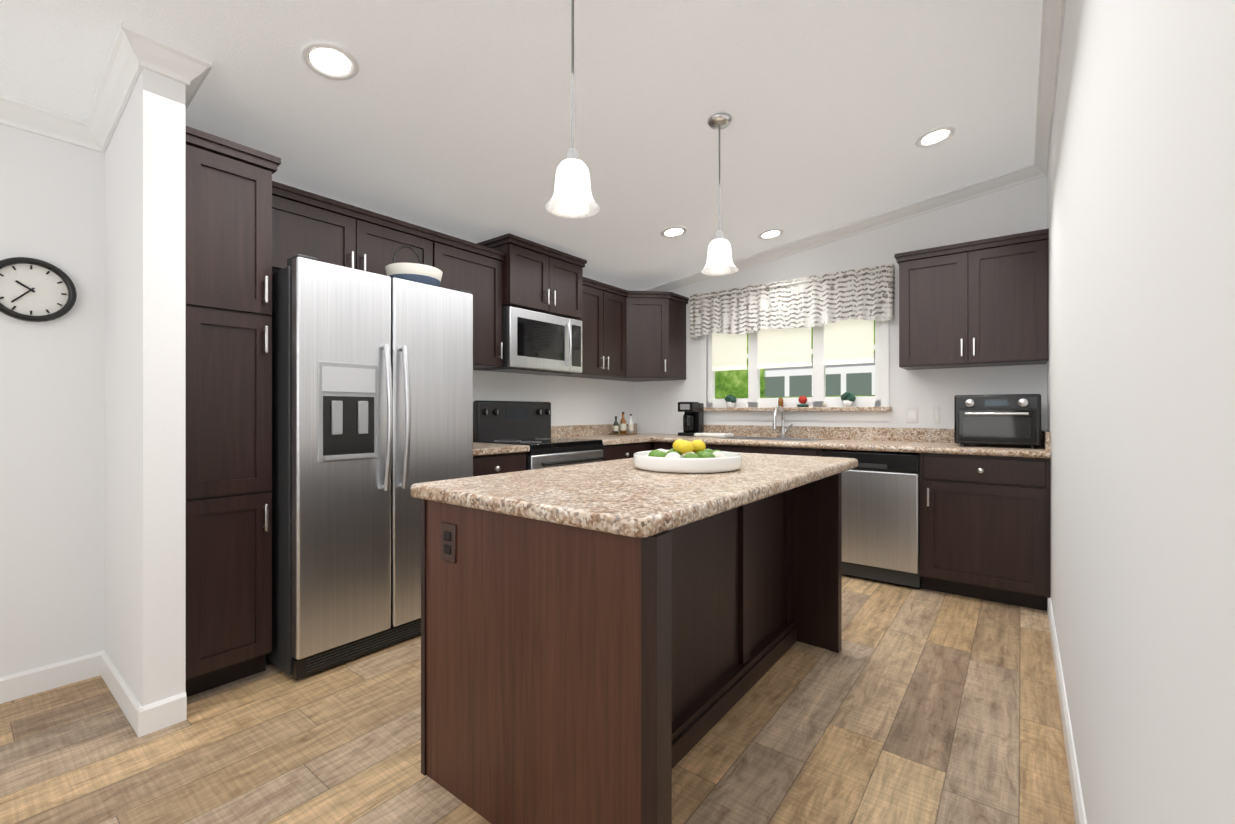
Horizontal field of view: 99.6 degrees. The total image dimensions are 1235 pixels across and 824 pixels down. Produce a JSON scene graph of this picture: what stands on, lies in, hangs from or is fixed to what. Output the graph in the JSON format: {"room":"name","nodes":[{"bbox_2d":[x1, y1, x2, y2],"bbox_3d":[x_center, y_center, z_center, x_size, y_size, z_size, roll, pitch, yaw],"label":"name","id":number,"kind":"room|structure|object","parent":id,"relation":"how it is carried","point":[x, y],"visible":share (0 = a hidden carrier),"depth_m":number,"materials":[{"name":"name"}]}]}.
{"room":"kitchen","nodes":[
{"label":"kitchen","id":0,"kind":"room"},
{"bbox_2d":[105,67,185,705],"bbox_3d":[-1.939,-0.396,2.129,0.715,3.091,0.120,0,0,38],"label":"wall","id":1,"kind":"structure","parent":0,"point":[145,467],"depth_m":1.93,"materials":[{"name":"white paint"}]},
{"bbox_2d":[80,23,163,151],"bbox_3d":[-1.928,-1.230,2.016,0.692,0.183,0.087,0,0,38],"label":"crown molding","id":2,"kind":"structure","parent":1,"relation":"attached to","point":[132,52],"depth_m":1.94,"materials":[{"name":"white wood"}]},
{"bbox_2d":[96,650,159,736],"bbox_3d":[-1.957,1.099,2.070,0.699,0.100,0.034,0,0,38],"label":"baseboard","id":3,"kind":"structure","parent":1,"relation":"attached to","point":[155,716],"depth_m":1.95,"materials":[{"name":"white wood"}]},
{"bbox_2d":[164,46,212,110],"bbox_3d":[-1.836,-1.230,2.160,0.722,0.183,0.077,0,0,38],"label":"crown molding","id":4,"kind":"structure","parent":1,"relation":"attached to","point":[190,69],"depth_m":1.94,"materials":[{"name":"white wood"}]},
{"bbox_2d":[0,124,634,676],"bbox_3d":[-1.748,-0.396,3.043,0.100,3.091,6.400,0,0,38],"label":"wall","id":5,"kind":"structure","parent":0,"point":[52,466],"depth_m":2.19,"materials":[{"name":"white paint"}]},
{"bbox_2d":[0,257,76,321],"bbox_3d":[-2.376,-0.495,2.116,0.036,0.256,0.256,0,0,38],"label":"wall clock","id":6,"kind":"object","parent":5,"relation":"attached to","point":[34,290],"visible":1,"depth_m":2.12,"materials":[{"name":"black plastic"}]},
{"bbox_2d":[0,653,95,703],"bbox_3d":[-2.917,1.099,1.437,0.014,0.100,2.170,0,0,38],"label":"baseboard","id":7,"kind":"structure","parent":5,"relation":"attached to","point":[15,686],"depth_m":2.15,"materials":[{"name":"white wood"}]},
{"bbox_2d":[0,94,104,152],"bbox_3d":[-2.905,-1.185,1.409,0.066,0.093,2.200,0,0,38],"label":"crown molding","id":8,"kind":"structure","parent":5,"relation":"attached to","point":[15,113],"depth_m":2.12,"materials":[{"name":"white wood"}]},
{"bbox_2d":[272,185,371,272],"bbox_3d":[-1.676,-0.887,2.773,0.340,0.386,0.531,0,0,38],"label":"upper cabinet","id":9,"kind":"object","parent":5,"relation":"attached to","point":[305,224],"depth_m":2.68,"materials":[{"name":"brown wood"}]},
{"bbox_2d":[372,213,435,275],"bbox_3d":[-1.426,-0.887,3.096,0.340,0.386,0.531,0,0,38],"label":"upper cabinet","id":10,"kind":"object","parent":5,"relation":"attached to","point":[387,236],"depth_m":3.02,"materials":[{"name":"brown wood"}]},
{"bbox_2d":[436,233,503,368],"bbox_3d":[-1.097,-0.698,3.522,0.340,0.765,0.541,0,0,38],"label":"upper cabinet","id":11,"kind":"object","parent":5,"relation":"attached to","point":[466,267],"depth_m":3.49,"materials":[{"name":"brown wood"}]},
{"bbox_2d":[480,237,555,314],"bbox_3d":[-0.769,-0.971,3.893,0.405,0.450,0.443,0,0,38],"label":"upper cabinet","id":12,"kind":"object","parent":5,"relation":"attached to","point":[529,269],"depth_m":3.73,"materials":[{"name":"brown wood"}]},
{"bbox_2d":[473,306,581,375],"bbox_3d":[-0.652,-0.520,4.005,0.452,0.429,0.760,0,0,38],"label":"microwave","id":13,"kind":"object","parent":12,"relation":"attached to","point":[536,343],"visible":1,"depth_m":3.84,"materials":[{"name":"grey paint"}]},
{"bbox_2d":[556,253,583,320],"bbox_3d":[-0.573,-0.971,4.147,0.405,0.450,0.443,0,0,38],"label":"upper cabinet","id":14,"kind":"object","parent":5,"relation":"attached to","point":[569,270],"depth_m":4.08,"materials":[{"name":"brown wood"}]},
{"bbox_2d":[554,281,599,377],"bbox_3d":[-0.341,-0.698,4.501,0.340,0.765,0.397,0,0,38],"label":"upper cabinet","id":15,"kind":"object","parent":5,"relation":"attached to","point":[591,323],"depth_m":4.40,"materials":[{"name":"brown wood"}]},
{"bbox_2d":[551,423,636,437],"bbox_3d":[-0.605,0.170,4.420,0.020,0.100,2.616,0,0,38],"label":"backsplash","id":16,"kind":"structure","parent":5,"relation":"attached to","point":[603,429],"depth_m":4.81,"materials":[{"name":"beige stone"}]},
{"bbox_2d":[584,282,631,380],"bbox_3d":[-0.140,-0.698,4.725,0.384,0.765,0.446,0,0,38],"label":"upper cabinet","id":17,"kind":"object","parent":5,"relation":"attached to","point":[613,300],"depth_m":4.64,"materials":[{"name":"brown wood"}]},
{"bbox_2d":[628,291,687,381],"bbox_3d":[0.224,-0.698,5.007,0.616,0.764,0.674,0,0,38],"label":"upper cabinet","id":18,"kind":"object","parent":5,"relation":"attached to","point":[635,336],"depth_m":4.81,"materials":[{"name":"brown wood"}]},
{"bbox_2d":[0,0,1042,290],"bbox_3d":[-0.392,-1.483,1.995,3.529,0.541,6.400,0,0,38],"label":"ceiling","id":19,"kind":"structure","parent":0,"point":[448,116],"depth_m":2.41,"materials":[{"name":"white paint"}]},
{"bbox_2d":[300,41,358,79],"bbox_3d":[-1.109,-1.354,2.019,0.198,0.033,0.198,0,0,-7],"label":"recessed light","id":20,"kind":"object","parent":19,"relation":"in","point":[329,60],"depth_m":2.01,"materials":[{"name":"white"}]},
{"bbox_2d":[545,0,599,217],"bbox_3d":[-0.152,-1.082,1.771,0.187,0.782,0.187,0,0,-1],"label":"pendant light","id":21,"kind":"object","parent":19,"relation":"hanging from","point":[572,197],"depth_m":1.76,"materials":[{"name":"white glass"}]},
{"bbox_2d":[661,226,686,237],"bbox_3d":[0.426,-1.359,3.949,0.198,0.033,0.198,0,0,-7],"label":"recessed light","id":22,"kind":"object","parent":19,"relation":"in","point":[676,231],"depth_m":3.95,"materials":[{"name":"white plastic"}]},
{"bbox_2d":[701,113,737,275],"bbox_3d":[0.515,-1.092,2.634,0.187,0.762,0.187,0,0,-1],"label":"pendant light","id":23,"kind":"object","parent":19,"relation":"hanging from","point":[719,262],"depth_m":2.60,"materials":[{"name":"white glass"}]},
{"bbox_2d":[758,229,783,239],"bbox_3d":[1.227,-1.420,4.180,0.198,0.033,0.198,0,0,-7],"label":"recessed light","id":24,"kind":"object","parent":19,"relation":"in","point":[772,233],"depth_m":4.18,"materials":[{"name":"white"}]},
{"bbox_2d":[915,126,955,147],"bbox_3d":[1.816,-1.570,2.985,0.198,0.033,0.198,0,0,-7],"label":"recessed light","id":25,"kind":"object","parent":19,"relation":"in","point":[936,136],"depth_m":2.98,"materials":[{"name":"white plastic"}]},
{"bbox_2d":[0,575,1075,823],"bbox_3d":[-0.392,1.200,1.995,3.529,0.100,6.400,0,0,38],"label":"floor","id":26,"kind":"structure","parent":0,"point":[906,705],"depth_m":1.81,"materials":[{"name":"brown wood"}]},
{"bbox_2d":[185,125,280,696],"bbox_3d":[-1.824,0.023,2.323,0.654,2.255,0.362,0,0,38],"label":"pantry cabinet","id":27,"kind":"object","parent":26,"relation":"on","point":[228,232],"visible":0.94,"depth_m":2.15,"materials":[{"name":"black wood"}]},
{"bbox_2d":[266,254,472,679],"bbox_3d":[-1.344,0.234,2.753,0.835,1.802,0.901,0,0,38],"label":"refrigerator","id":28,"kind":"object","parent":26,"relation":"on","point":[372,398],"visible":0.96,"depth_m":2.38,"materials":[{"name":"grey metal"}]},
{"bbox_2d":[385,245,442,286],"bbox_3d":[-1.129,-0.768,2.903,0.300,0.281,0.300,0,0,38],"label":"basket","id":29,"kind":"object","parent":28,"relation":"on","point":[423,273],"visible":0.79,"depth_m":2.79,"materials":[{"name":"blue"}]},
{"bbox_2d":[473,451,528,476],"bbox_3d":[-1.000,0.708,3.418,0.620,0.885,0.548,0,0,38],"label":"base cabinet","id":30,"kind":"object","parent":26,"relation":"on","point":[490,458],"depth_m":3.25,"materials":[{"name":"black wood"}]},
{"bbox_2d":[473,443,528,454],"bbox_3d":[-0.994,0.240,3.414,0.635,0.040,0.548,0,0,38],"label":"countertop","id":31,"kind":"structure","parent":30,"relation":"on","point":[478,448],"depth_m":3.30,"materials":[{"name":"beige stone"}]},
{"bbox_2d":[473,400,602,469],"bbox_3d":[-0.566,0.532,3.914,0.683,1.235,0.764,0,0,38],"label":"range","id":32,"kind":"object","parent":26,"relation":"on","point":[515,422],"visible":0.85,"depth_m":3.90,"materials":[{"name":"black metal"}]},
{"bbox_2d":[601,443,648,460],"bbox_3d":[-0.180,0.707,4.480,0.620,0.885,0.599,0,0,38],"label":"base cabinet","id":33,"kind":"object","parent":26,"relation":"on","point":[623,450],"depth_m":4.27,"materials":[{"name":"black wood"}]},
{"bbox_2d":[561,431,675,446],"bbox_3d":[0.041,0.240,4.753,0.635,0.040,1.300,0,0,38],"label":"countertop","id":34,"kind":"structure","parent":33,"relation":"on","point":[609,440],"depth_m":4.50,"materials":[{"name":"beige stone"}]},
{"bbox_2d":[609,412,636,434],"bbox_3d":[0.056,0.109,5.035,0.140,0.218,0.260,0,0,38],"label":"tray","id":35,"kind":"object","parent":34,"relation":"on","point":[623,427],"visible":1,"depth_m":4.98,"materials":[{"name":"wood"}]},
{"bbox_2d":[421,464,857,823],"bbox_3d":[0.259,0.709,2.074,0.898,0.882,1.740,0,0,38],"label":"kitchen island","id":36,"kind":"object","parent":26,"relation":"on","point":[609,642],"depth_m":1.46,"materials":[{"name":"laminate"}]},
{"bbox_2d":[411,452,857,543],"bbox_3d":[0.257,0.247,2.085,0.905,0.042,1.836,0,0,38],"label":"island countertop","id":37,"kind":"structure","parent":36,"relation":"on","point":[619,499],"depth_m":1.52,"materials":[{"name":"beige stone"}]},
{"bbox_2d":[634,439,741,472],"bbox_3d":[0.280,0.167,2.102,0.430,0.112,0.430,0,0,38],"label":"fruit bowl","id":38,"kind":"object","parent":37,"relation":"on","point":[686,456],"visible":1,"depth_m":1.96,"materials":[{"name":"white ceramic"}]},
{"bbox_2d":[649,443,653,450],"bbox_3d":[0.210,0.707,5.000,0.600,0.885,0.701,0,0,38],"label":"base cabinet","id":39,"kind":"object","parent":26,"relation":"on","point":[651,445],"depth_m":4.63,"materials":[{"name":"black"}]},
{"bbox_2d":[651,441,672,449],"bbox_3d":[0.691,0.708,4.672,0.489,0.885,0.620,0,0,38],"label":"base cabinet","id":40,"kind":"object","parent":26,"relation":"on","point":[665,445],"depth_m":4.52,"materials":[{"name":"black wood"}]},
{"bbox_2d":[705,445,765,453],"bbox_3d":[1.097,0.708,4.358,0.537,0.885,0.620,0,0,38],"label":"base cabinet","id":41,"kind":"object","parent":26,"relation":"on","point":[761,449],"depth_m":4.07,"materials":[{"name":"black wood"}]},
{"bbox_2d":[766,449,845,456],"bbox_3d":[1.415,0.708,4.112,0.544,0.885,0.620,0,0,38],"label":"base cabinet","id":42,"kind":"object","parent":26,"relation":"on","point":[801,452],"depth_m":3.80,"materials":[{"name":"black wood"}]},
{"bbox_2d":[822,449,920,588],"bbox_3d":[1.862,0.711,3.748,0.603,0.878,0.610,0,0,38],"label":"dishwasher","id":43,"kind":"object","parent":26,"relation":"on","point":[880,516],"visible":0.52,"depth_m":3.46,"materials":[{"name":"grey metal"}]},
{"bbox_2d":[920,453,1050,610],"bbox_3d":[2.368,0.708,3.376,0.645,0.885,0.620,0,0,38],"label":"base cabinet","id":44,"kind":"object","parent":26,"relation":"on","point":[984,521],"depth_m":3.13,"materials":[{"name":"black wood"}]},
{"bbox_2d":[650,436,1049,460],"bbox_3d":[1.558,0.240,3.997,2.686,0.040,0.642,0,0,38],"label":"countertop","id":45,"kind":"structure","parent":44,"relation":"on","point":[968,450],"depth_m":3.52,"materials":[{"name":"beige stone"}]},
{"bbox_2d":[678,402,703,435],"bbox_3d":[0.678,0.063,4.838,0.160,0.310,0.213,0,0,38],"label":"coffee maker","id":46,"kind":"object","parent":45,"relation":"on","point":[693,419],"visible":0.94,"depth_m":4.78,"materials":[{"name":"black plastic"}]},
{"bbox_2d":[694,433,733,436],"bbox_3d":[0.862,0.204,4.666,0.300,0.028,0.200,0,0,38],"label":"scale","id":47,"kind":"object","parent":45,"relation":"on","point":[715,434],"visible":0.98,"depth_m":4.61,"materials":[{"name":"white plastic"}]},
{"bbox_2d":[770,409,793,436],"bbox_3d":[1.371,0.100,4.332,0.120,0.235,0.236,0,0,38],"label":"faucet","id":48,"kind":"object","parent":45,"relation":"on","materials":[{"name":"silver metal"}]},
{"bbox_2d":[742,437,829,440],"bbox_3d":[1.266,0.314,4.278,0.776,0.193,0.436,0,0,38],"label":"sink","id":49,"kind":"object","parent":45,"relation":"in","point":[743,438],"depth_m":4.30,"materials":[{"name":"silver metal"}]},
{"bbox_2d":[954,394,1040,447],"bbox_3d":[2.429,0.054,3.343,0.435,0.325,0.418,0,0,38],"label":"toaster oven","id":50,"kind":"object","parent":45,"relation":"on","point":[1006,419],"visible":1,"depth_m":3.20,"materials":[{"name":"black metal"}]},
{"bbox_2d":[635,175,1046,433],"bbox_3d":[1.534,-0.396,4.488,3.329,3.091,0.100,0,0,38],"label":"wall","id":51,"kind":"structure","parent":0,"point":[1018,208],"depth_m":3.94,"materials":[{"name":"white paint"}]},
{"bbox_2d":[689,263,894,338],"bbox_3d":[1.391,-0.903,4.464,1.750,0.423,0.109,0,0,38],"label":"window valance","id":52,"kind":"object","parent":51,"relation":"attached to","point":[868,293],"visible":1,"depth_m":4.36,"materials":[{"name":"fabric"}]},
{"bbox_2d":[700,320,891,420],"bbox_3d":[1.442,-0.497,4.499,1.660,1.135,0.155,0,0,38],"label":"window","id":53,"kind":"structure","parent":51,"relation":"in","point":[755,406],"depth_m":4.37,"materials":[{"name":"white paint"},{"name":"glass"}]},
{"bbox_2d":[725,395,736,406],"bbox_3d":[1.055,-0.100,4.757,0.108,0.100,0.097,0,0,38],"label":"potted plant","id":54,"kind":"object","parent":53,"relation":"on","point":[730,400],"depth_m":4.74,"materials":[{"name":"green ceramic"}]},
{"bbox_2d":[778,398,782,406],"bbox_3d":[1.415,-0.081,4.478,0.035,0.068,0.097,0,0,38],"label":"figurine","id":55,"kind":"object","parent":53,"relation":"on","point":[780,402],"depth_m":4.47,"materials":[{"name":"brown ceramic"}]},
{"bbox_2d":[712,319,873,370],"bbox_3d":[1.449,-0.678,4.507,1.398,0.586,0.030,0,0,38],"label":"window blinds","id":56,"kind":"object","parent":53,"relation":"attached to","point":[843,334],"visible":0.54,"depth_m":4.45,"materials":[{"name":"white fabric"}]},
{"bbox_2d":[797,396,808,406],"bbox_3d":[1.565,-0.087,4.362,0.090,0.083,0.097,0,0,38],"label":"figurine","id":57,"kind":"object","parent":53,"relation":"on","point":[802,399],"depth_m":4.35,"materials":[{"name":"red ceramic"}]},
{"bbox_2d":[841,392,855,406],"bbox_3d":[1.846,-0.098,4.146,0.104,0.111,0.097,0,0,38],"label":"potted plant","id":58,"kind":"object","parent":53,"relation":"on","point":[848,399],"depth_m":4.12,"materials":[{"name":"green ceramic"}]},
{"bbox_2d":[642,164,1031,291],"bbox_3d":[1.472,-1.389,4.430,3.180,0.501,0.065,0,0,38],"label":"crown molding","id":59,"kind":"structure","parent":51,"relation":"attached to","point":[1023,174],"depth_m":4.03,"materials":[{"name":"white wood"}]},
{"bbox_2d":[704,425,1041,444],"bbox_3d":[1.748,0.170,4.243,2.686,0.100,0.020,0,0,38],"label":"backsplash","id":60,"kind":"structure","parent":51,"relation":"attached to","point":[843,433],"depth_m":4.16,"materials":[{"name":"beige stone"}]},
{"bbox_2d":[906,407,917,422],"bbox_3d":[2.202,0.021,3.903,0.075,0.116,0.007,0,0,38],"label":"wall outlet plate","id":61,"kind":"object","parent":51,"relation":"attached to","point":[911,414],"depth_m":3.90,"materials":[{"name":"white plastic"}]},
{"bbox_2d":[933,407,939,422],"bbox_3d":[2.327,0.021,3.807,0.040,0.116,0.007,0,0,38],"label":"wall outlet plate","id":62,"kind":"object","parent":51,"relation":"attached to","point":[936,410],"depth_m":3.80,"materials":[{"name":"white plastic"}]},
{"bbox_2d":[894,228,1048,369],"bbox_3d":[2.373,-0.710,3.536,0.832,0.790,0.374,0,0,38],"label":"upper cabinet","id":63,"kind":"object","parent":51,"relation":"attached to","point":[981,303],"visible":1,"depth_m":3.38,"materials":[{"name":"brown wood"}]},
{"bbox_2d":[1047,0,1234,823],"bbox_3d":[0.965,-0.395,0.947,0.100,3.091,6.400,0,0,38],"label":"wall","id":64,"kind":"structure","parent":0,"point":[1141,299],"depth_m":0.72,"materials":[{"name":"white paint"}]},
{"bbox_2d":[1042,430,1049,448],"bbox_3d":[2.612,0.170,3.182,0.020,0.100,0.602,0,0,38],"label":"backsplash","id":65,"kind":"structure","parent":64,"relation":"attached to","point":[1045,434],"depth_m":3.01,"materials":[{"name":"beige stone"}]},
{"bbox_2d":[1032,0,1065,179],"bbox_3d":[0.899,-1.596,0.998,0.066,0.086,6.200,0,0,38],"label":"crown molding","id":66,"kind":"structure","parent":64,"relation":"attached to","point":[1052,10],"depth_m":2.48,"materials":[{"name":"white"}]},
{"bbox_2d":[1047,596,1086,823],"bbox_3d":[0.756,1.099,0.770,0.014,0.100,5.665,0,0,38],"label":"baseboard","id":67,"kind":"structure","parent":64,"relation":"attached to","point":[1076,790],"depth_m":1.75,"materials":[{"name":"white wood"}]},
{"label":"outside","id":68,"kind":"structure","parent":0,"visible":0},
{"bbox_2d":[715,320,874,398],"bbox_3d":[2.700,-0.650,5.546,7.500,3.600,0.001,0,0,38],"label":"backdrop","id":69,"kind":"structure","parent":68,"point":[854,379],"depth_m":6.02,"materials":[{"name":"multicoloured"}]}
]}

